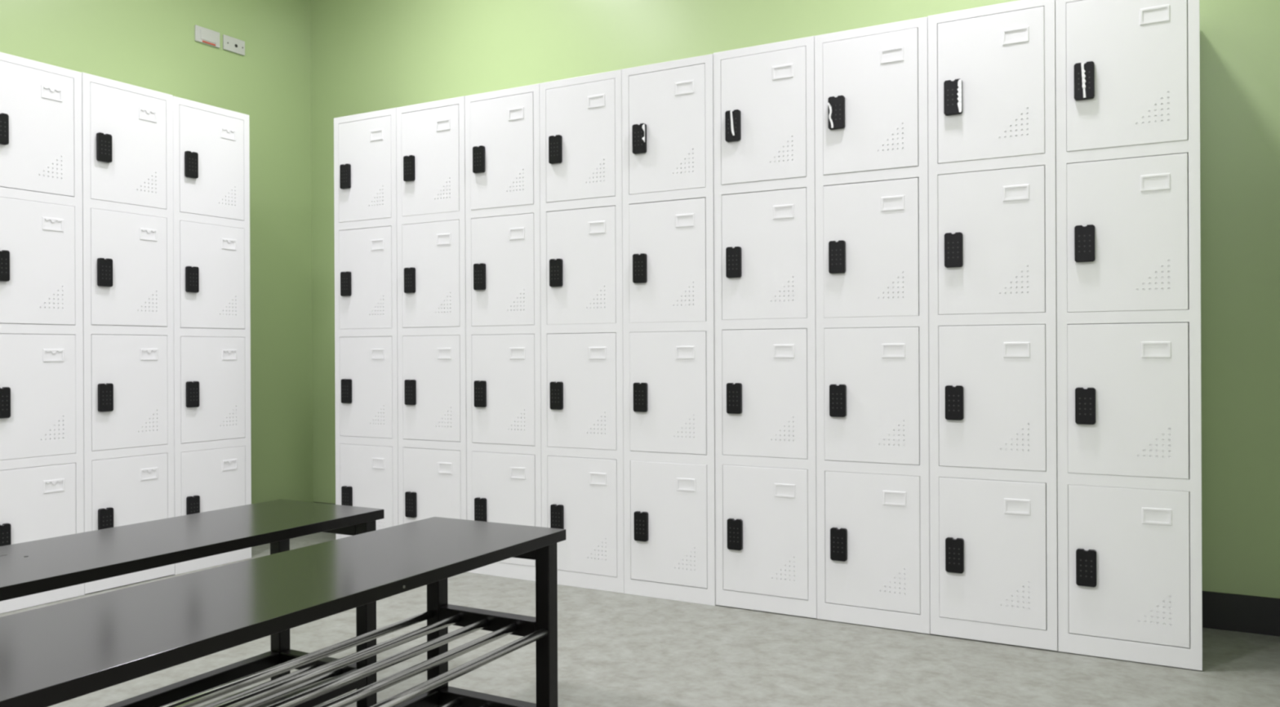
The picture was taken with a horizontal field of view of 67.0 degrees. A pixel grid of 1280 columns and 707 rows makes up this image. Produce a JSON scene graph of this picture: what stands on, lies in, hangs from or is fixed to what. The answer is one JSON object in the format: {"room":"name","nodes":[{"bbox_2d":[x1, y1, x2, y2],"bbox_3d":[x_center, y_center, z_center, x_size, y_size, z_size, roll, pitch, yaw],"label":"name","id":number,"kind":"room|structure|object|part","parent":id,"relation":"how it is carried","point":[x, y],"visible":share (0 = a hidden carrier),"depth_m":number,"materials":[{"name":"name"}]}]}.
{"room":"changing room","nodes":[
{"label":"changing room","id":0,"kind":"room"},
{"bbox_2d":[0,0,312,503],"bbox_3d":[-2.686,-0.615,3.104,0.120,2.950,4.300,0,0,29],"label":"wall","id":1,"kind":"structure","parent":0,"point":[148,44],"depth_m":4.58,"materials":[{"name":"green paint"}]},
{"bbox_2d":[195,25,219,48],"bbox_3d":[-1.932,-1.415,4.325,0.012,0.070,0.124,0,0,29],"label":"wall plate","id":2,"kind":"object","parent":1,"relation":"attached to","point":[202,35],"visible":1,"depth_m":4.32,"materials":[{"name":"white plastic"}]},
{"bbox_2d":[222,35,244,55],"bbox_3d":[-1.865,-1.416,4.447,0.010,0.067,0.114,0,0,29],"label":"wall socket","id":3,"kind":"object","parent":1,"relation":"attached to","point":[231,44],"visible":1,"depth_m":4.44,"materials":[{"name":"white plastic"}]},
{"bbox_2d":[0,532,1279,706],"bbox_3d":[-0.619,0.911,1.888,4.905,0.120,4.420,0,0,29],"label":"floor","id":4,"kind":"structure","parent":0,"point":[615,649],"depth_m":2.64,"materials":[{"name":"grey concrete"}]},
{"bbox_2d":[0,52,84,613],"bbox_3d":[-2.220,-0.069,3.366,0.400,1.850,0.352,0,0,29],"label":"locker","id":5,"kind":"object","parent":4,"relation":"on","point":[42,449],"visible":0.85,"depth_m":3.30,"materials":[{"name":"white metal"}]},
{"bbox_3d":[-2.071,-0.759,3.280,0.018,0.416,0.295,0,0,29],"label":"door","id":6,"kind":"part","parent":5,"relation":"part of","materials":[{"name":"white metal"}]},
{"bbox_3d":[-2.067,-0.308,3.280,0.018,0.416,0.295,0,0,29],"label":"door","id":7,"kind":"part","parent":5,"relation":"part of","materials":[{"name":"white metal"}]},
{"bbox_3d":[-2.065,0.143,3.281,0.018,0.416,0.295,0,0,29],"label":"door","id":8,"kind":"part","parent":5,"relation":"part of","materials":[{"name":"white metal"}]},
{"bbox_3d":[-2.064,0.593,3.280,0.018,0.416,0.295,0,0,29],"label":"door","id":9,"kind":"part","parent":5,"relation":"part of","materials":[{"name":"white metal"}]},
{"bbox_2d":[81,72,174,594],"bbox_3d":[-2.048,-0.072,3.676,0.400,1.850,0.352,0,0,29],"label":"locker","id":10,"kind":"object","parent":4,"relation":"on","point":[127,129],"visible":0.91,"depth_m":3.58,"materials":[{"name":"white metal"}]},
{"bbox_3d":[-1.897,-0.761,3.590,0.018,0.416,0.295,0,0,29],"label":"door","id":11,"kind":"part","parent":10,"relation":"part of","materials":[{"name":"white metal"}]},
{"bbox_3d":[-1.895,-0.311,3.589,0.018,0.416,0.295,0,0,29],"label":"door","id":12,"kind":"part","parent":10,"relation":"part of","materials":[{"name":"white metal"}]},
{"bbox_3d":[-1.893,0.140,3.590,0.018,0.416,0.295,0,0,29],"label":"door","id":13,"kind":"part","parent":10,"relation":"part of","materials":[{"name":"white metal"}]},
{"bbox_3d":[-1.892,0.590,3.590,0.018,0.416,0.295,0,0,29],"label":"door","id":14,"kind":"part","parent":10,"relation":"part of","materials":[{"name":"white metal"}]},
{"bbox_2d":[0,498,384,706],"bbox_3d":[-1.109,0.614,1.755,0.353,0.480,1.450,0,0,28],"label":"bench","id":15,"kind":"object","parent":4,"relation":"on","point":[39,566],"visible":0.48,"depth_m":2.08,"materials":[{"name":"black metal"}]},
{"bbox_3d":[-1.236,0.764,1.824,0.034,0.034,1.357,0,0,28],"label":"long rail","id":16,"kind":"part","parent":15,"relation":"part of","materials":[{"name":"metal"}]},
{"bbox_3d":[-1.110,0.385,1.755,0.353,0.023,1.450,0,0,28],"label":"seat","id":17,"kind":"part","parent":15,"relation":"part of","materials":[{"name":"black wood"}]},
{"bbox_3d":[-0.906,0.624,2.437,0.034,0.457,0.034,0,0,28],"label":"leg","id":18,"kind":"part","parent":15,"relation":"part of","materials":[{"name":"black metal"}]},
{"bbox_3d":[-0.980,0.763,1.686,0.034,0.034,1.357,0,0,28],"label":"long rail","id":19,"kind":"part","parent":15,"relation":"part of","materials":[{"name":"metal"}]},
{"bbox_3d":[-0.777,0.762,2.367,0.256,0.034,0.034,0,0,28],"label":"rail","id":20,"kind":"part","parent":15,"relation":"part of","materials":[{"name":"metal"}]},
{"bbox_3d":[-0.650,0.623,2.298,0.034,0.457,0.034,0,0,28],"label":"leg","id":21,"kind":"part","parent":15,"relation":"part of","materials":[{"name":"black metal"}]},
{"bbox_2d":[173,96,251,574],"bbox_3d":[-1.876,-0.070,3.983,0.400,1.850,0.352,0,0,29],"label":"locker","id":22,"kind":"object","parent":4,"relation":"on","point":[212,455],"visible":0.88,"depth_m":3.88,"materials":[{"name":"white metal"}]},
{"bbox_3d":[-1.725,-0.760,3.897,0.018,0.416,0.295,0,0,29],"label":"door","id":23,"kind":"part","parent":22,"relation":"part of","materials":[{"name":"white metal"}]},
{"bbox_3d":[-1.722,-0.309,3.897,0.018,0.416,0.295,0,0,29],"label":"door","id":24,"kind":"part","parent":22,"relation":"part of","materials":[{"name":"white metal"}]},
{"bbox_3d":[-1.721,0.142,3.898,0.018,0.416,0.295,0,0,29],"label":"door","id":25,"kind":"part","parent":22,"relation":"part of","materials":[{"name":"white metal"}]},
{"bbox_3d":[-1.719,0.592,3.898,0.018,0.416,0.295,0,0,29],"label":"door","id":26,"kind":"part","parent":22,"relation":"part of","materials":[{"name":"white metal"}]},
{"bbox_2d":[0,516,565,706],"bbox_3d":[-0.650,0.612,1.476,0.354,0.480,1.450,0,0,28],"label":"bench","id":27,"kind":"object","parent":4,"relation":"on","point":[51,655],"visible":1,"depth_m":1.62,"materials":[{"name":"metal"}]},
{"bbox_3d":[-0.778,0.762,1.545,0.034,0.034,1.357,0,0,28],"label":"long rail","id":28,"kind":"part","parent":27,"relation":"part of","materials":[{"name":"metal"}]},
{"bbox_3d":[-0.452,0.622,2.159,0.034,0.457,0.034,0,0,28],"label":"leg","id":29,"kind":"part","parent":27,"relation":"part of","materials":[{"name":"black metal"}]},
{"bbox_3d":[-0.324,0.577,2.091,0.256,0.035,0.034,0,0,28],"label":"rail","id":30,"kind":"part","parent":27,"relation":"part of","materials":[{"name":"black metal"}]},
{"bbox_3d":[-0.323,0.760,2.091,0.256,0.034,0.034,0,0,28],"label":"rail","id":31,"kind":"part","parent":27,"relation":"part of","materials":[{"name":"black metal"}]},
{"bbox_3d":[-0.195,0.621,2.023,0.034,0.457,0.034,0,0,28],"label":"leg","id":32,"kind":"part","parent":27,"relation":"part of","materials":[{"name":"black metal"}]},
{"bbox_2d":[333,107,398,539],"bbox_3d":[-1.033,-0.074,4.213,0.352,1.850,0.475,0,0,29],"label":"locker","id":33,"kind":"object","parent":4,"relation":"on","point":[365,144],"visible":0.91,"depth_m":4.01,"materials":[{"name":"white metal"}]},
{"bbox_3d":[-1.140,-0.761,4.026,0.295,0.416,0.018,0,0,29],"label":"door","id":34,"kind":"part","parent":33,"relation":"part of","materials":[{"name":"white metal"}]},
{"bbox_3d":[-1.138,-0.311,4.027,0.295,0.416,0.018,0,0,29],"label":"door","id":35,"kind":"part","parent":33,"relation":"part of","materials":[{"name":"white metal"}]},
{"bbox_3d":[-1.136,0.139,4.027,0.295,0.416,0.018,0,0,29],"label":"door","id":36,"kind":"part","parent":33,"relation":"part of","materials":[{"name":"white metal"}]},
{"bbox_3d":[-1.134,0.589,4.027,0.295,0.416,0.018,0,0,29],"label":"door","id":37,"kind":"part","parent":33,"relation":"part of","materials":[{"name":"white metal"}]},
{"bbox_2d":[396,96,466,572],"bbox_3d":[-0.724,-0.075,4.042,0.352,1.850,0.474,0,0,29],"label":"locker","id":38,"kind":"object","parent":4,"relation":"on","point":[431,135],"visible":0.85,"depth_m":3.84,"materials":[{"name":"white metal"}]},
{"bbox_3d":[-0.832,-0.762,3.855,0.295,0.416,0.018,0,0,29],"label":"door","id":39,"kind":"part","parent":38,"relation":"part of","materials":[{"name":"white metal"}]},
{"bbox_3d":[-0.829,-0.313,3.855,0.295,0.416,0.018,0,0,29],"label":"door","id":40,"kind":"part","parent":38,"relation":"part of","materials":[{"name":"white metal"}]},
{"bbox_3d":[-0.828,0.137,3.856,0.295,0.416,0.018,0,0,29],"label":"door","id":41,"kind":"part","parent":38,"relation":"part of","materials":[{"name":"white metal"}]},
{"bbox_3d":[-0.825,0.588,3.856,0.295,0.416,0.018,0,0,29],"label":"door","id":42,"kind":"part","parent":38,"relation":"part of","materials":[{"name":"white metal"}]},
{"bbox_2d":[465,83,542,581],"bbox_3d":[-0.415,-0.076,3.870,0.352,1.850,0.476,0,0,29],"label":"locker","id":43,"kind":"object","parent":4,"relation":"on","point":[503,167],"visible":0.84,"depth_m":3.67,"materials":[{"name":"white metal"}]},
{"bbox_3d":[-0.523,-0.764,3.683,0.295,0.416,0.018,0,0,29],"label":"door","id":44,"kind":"part","parent":43,"relation":"part of","materials":[{"name":"white metal"}]},
{"bbox_3d":[-0.520,-0.314,3.684,0.295,0.416,0.018,0,0,29],"label":"door","id":45,"kind":"part","parent":43,"relation":"part of","materials":[{"name":"white metal"}]},
{"bbox_3d":[-0.518,0.136,3.684,0.295,0.416,0.018,0,0,29],"label":"door","id":46,"kind":"part","parent":43,"relation":"part of","materials":[{"name":"white metal"}]},
{"bbox_3d":[-0.517,0.587,3.684,0.295,0.416,0.018,0,0,29],"label":"door","id":47,"kind":"part","parent":43,"relation":"part of","materials":[{"name":"white metal"}]},
{"bbox_2d":[539,69,624,593],"bbox_3d":[-0.106,-0.078,3.698,0.352,1.850,0.475,0,0,29],"label":"locker","id":48,"kind":"object","parent":4,"relation":"on","point":[580,117],"visible":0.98,"depth_m":3.50,"materials":[{"name":"white metal"}]},
{"bbox_3d":[-0.214,-0.766,3.510,0.295,0.416,0.018,0,0,29],"label":"door","id":49,"kind":"part","parent":48,"relation":"part of","materials":[{"name":"white metal"}]},
{"bbox_3d":[-0.211,-0.315,3.511,0.295,0.416,0.018,0,0,29],"label":"door","id":50,"kind":"part","parent":48,"relation":"part of","materials":[{"name":"white metal"}]},
{"bbox_3d":[-0.210,0.136,3.511,0.295,0.416,0.018,0,0,29],"label":"door","id":51,"kind":"part","parent":48,"relation":"part of","materials":[{"name":"white metal"}]},
{"bbox_3d":[-0.208,0.586,3.511,0.295,0.416,0.018,0,0,29],"label":"door","id":52,"kind":"part","parent":48,"relation":"part of","materials":[{"name":"white metal"}]},
{"bbox_2d":[622,53,715,605],"bbox_3d":[0.201,-0.079,3.524,0.352,1.850,0.476,0,0,29],"label":"locker","id":53,"kind":"object","parent":4,"relation":"on","point":[668,187],"visible":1,"depth_m":3.33,"materials":[{"name":"white metal"}]},
{"bbox_3d":[0.094,-0.767,3.337,0.295,0.416,0.018,0,0,29],"label":"door","id":54,"kind":"part","parent":53,"relation":"part of","materials":[{"name":"white metal"}]},
{"bbox_3d":[0.096,-0.316,3.338,0.295,0.416,0.018,0,0,29],"label":"door","id":55,"kind":"part","parent":53,"relation":"part of","materials":[{"name":"white metal"}]},
{"bbox_3d":[0.098,0.134,3.338,0.295,0.416,0.018,0,0,29],"label":"door","id":56,"kind":"part","parent":53,"relation":"part of","materials":[{"name":"white metal"}]},
{"bbox_3d":[0.100,0.583,3.337,0.295,0.416,0.018,0,0,29],"label":"door","id":57,"kind":"part","parent":53,"relation":"part of","materials":[{"name":"white metal"}]},
{"bbox_2d":[713,35,817,617],"bbox_3d":[0.511,-0.083,3.353,0.352,1.850,0.477,0,0,29],"label":"locker","id":58,"kind":"object","parent":4,"relation":"on","point":[764,173],"visible":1,"depth_m":3.15,"materials":[{"name":"white metal"}]},
{"bbox_3d":[0.404,-0.771,3.166,0.295,0.416,0.018,0,0,29],"label":"door","id":59,"kind":"part","parent":58,"relation":"part of","materials":[{"name":"white metal"}]},
{"bbox_3d":[0.407,-0.321,3.168,0.295,0.416,0.018,0,0,29],"label":"door","id":60,"kind":"part","parent":58,"relation":"part of","materials":[{"name":"white metal"}]},
{"bbox_3d":[0.408,0.130,3.168,0.295,0.416,0.018,0,0,29],"label":"door","id":61,"kind":"part","parent":58,"relation":"part of","materials":[{"name":"white metal"}]},
{"bbox_3d":[0.410,0.579,3.168,0.295,0.416,0.018,0,0,29],"label":"door","id":62,"kind":"part","parent":58,"relation":"part of","materials":[{"name":"white metal"}]},
{"bbox_2d":[814,17,930,633],"bbox_3d":[0.819,-0.084,3.180,0.352,1.850,0.477,0,0,29],"label":"locker","id":63,"kind":"object","parent":4,"relation":"on","point":[872,220],"visible":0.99,"depth_m":2.98,"materials":[{"name":"white metal"}]},
{"bbox_3d":[0.712,-0.772,2.993,0.295,0.416,0.018,0,0,29],"label":"door","id":64,"kind":"part","parent":63,"relation":"part of","materials":[{"name":"white metal"}]},
{"bbox_3d":[0.714,-0.321,2.995,0.295,0.416,0.018,0,0,29],"label":"door","id":65,"kind":"part","parent":63,"relation":"part of","materials":[{"name":"white metal"}]},
{"bbox_3d":[0.716,0.129,2.995,0.295,0.416,0.018,0,0,29],"label":"door","id":66,"kind":"part","parent":63,"relation":"part of","materials":[{"name":"white metal"}]},
{"bbox_3d":[0.719,0.579,2.995,0.295,0.416,0.018,0,0,29],"label":"door","id":67,"kind":"part","parent":63,"relation":"part of","materials":[{"name":"white metal"}]},
{"bbox_2d":[927,0,1057,650],"bbox_3d":[1.127,-0.087,3.007,0.352,1.850,0.477,0,0,29],"label":"locker","id":68,"kind":"object","parent":4,"relation":"on","point":[993,501],"visible":0.98,"depth_m":2.81,"materials":[{"name":"white metal"}]},
{"bbox_3d":[1.020,-0.774,2.819,0.295,0.416,0.018,0,0,29],"label":"door","id":69,"kind":"part","parent":68,"relation":"part of","materials":[{"name":"white metal"}]},
{"bbox_3d":[1.022,-0.324,2.821,0.295,0.416,0.018,0,0,29],"label":"door","id":70,"kind":"part","parent":68,"relation":"part of","materials":[{"name":"white metal"}]},
{"bbox_3d":[1.024,0.126,2.821,0.295,0.416,0.018,0,0,29],"label":"door","id":71,"kind":"part","parent":68,"relation":"part of","materials":[{"name":"white metal"}]},
{"bbox_3d":[1.025,0.577,2.821,0.295,0.416,0.018,0,0,29],"label":"door","id":72,"kind":"part","parent":68,"relation":"part of","materials":[{"name":"white metal"}]},
{"bbox_2d":[1055,0,1202,670],"bbox_3d":[1.437,-0.087,2.836,0.352,1.850,0.477,0,0,29],"label":"locker","id":73,"kind":"object","parent":4,"relation":"on","point":[1127,72],"visible":1,"depth_m":2.64,"materials":[{"name":"white metal"}]},
{"bbox_3d":[1.329,-0.774,2.649,0.295,0.416,0.018,0,0,29],"label":"door","id":74,"kind":"part","parent":73,"relation":"part of","materials":[{"name":"white metal"}]},
{"bbox_3d":[1.331,-0.324,2.651,0.295,0.416,0.018,0,0,29],"label":"door","id":75,"kind":"part","parent":73,"relation":"part of","materials":[{"name":"white metal"}]},
{"bbox_3d":[1.333,0.127,2.651,0.295,0.416,0.018,0,0,29],"label":"door","id":76,"kind":"part","parent":73,"relation":"part of","materials":[{"name":"white metal"}]},
{"bbox_3d":[1.336,0.576,2.651,0.295,0.416,0.018,0,0,29],"label":"door","id":77,"kind":"part","parent":73,"relation":"part of","materials":[{"name":"white metal"}]},
{"bbox_2d":[310,0,1279,598],"bbox_3d":[0.421,-0.630,3.764,4.665,2.950,0.120,0,0,29],"label":"wall","id":78,"kind":"structure","parent":0,"point":[367,55],"depth_m":3.51,"materials":[{"name":"green paint"}]},
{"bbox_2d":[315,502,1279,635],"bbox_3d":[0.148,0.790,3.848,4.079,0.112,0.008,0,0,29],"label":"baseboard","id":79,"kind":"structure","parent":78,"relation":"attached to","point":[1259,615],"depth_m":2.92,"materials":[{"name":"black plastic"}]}
]}

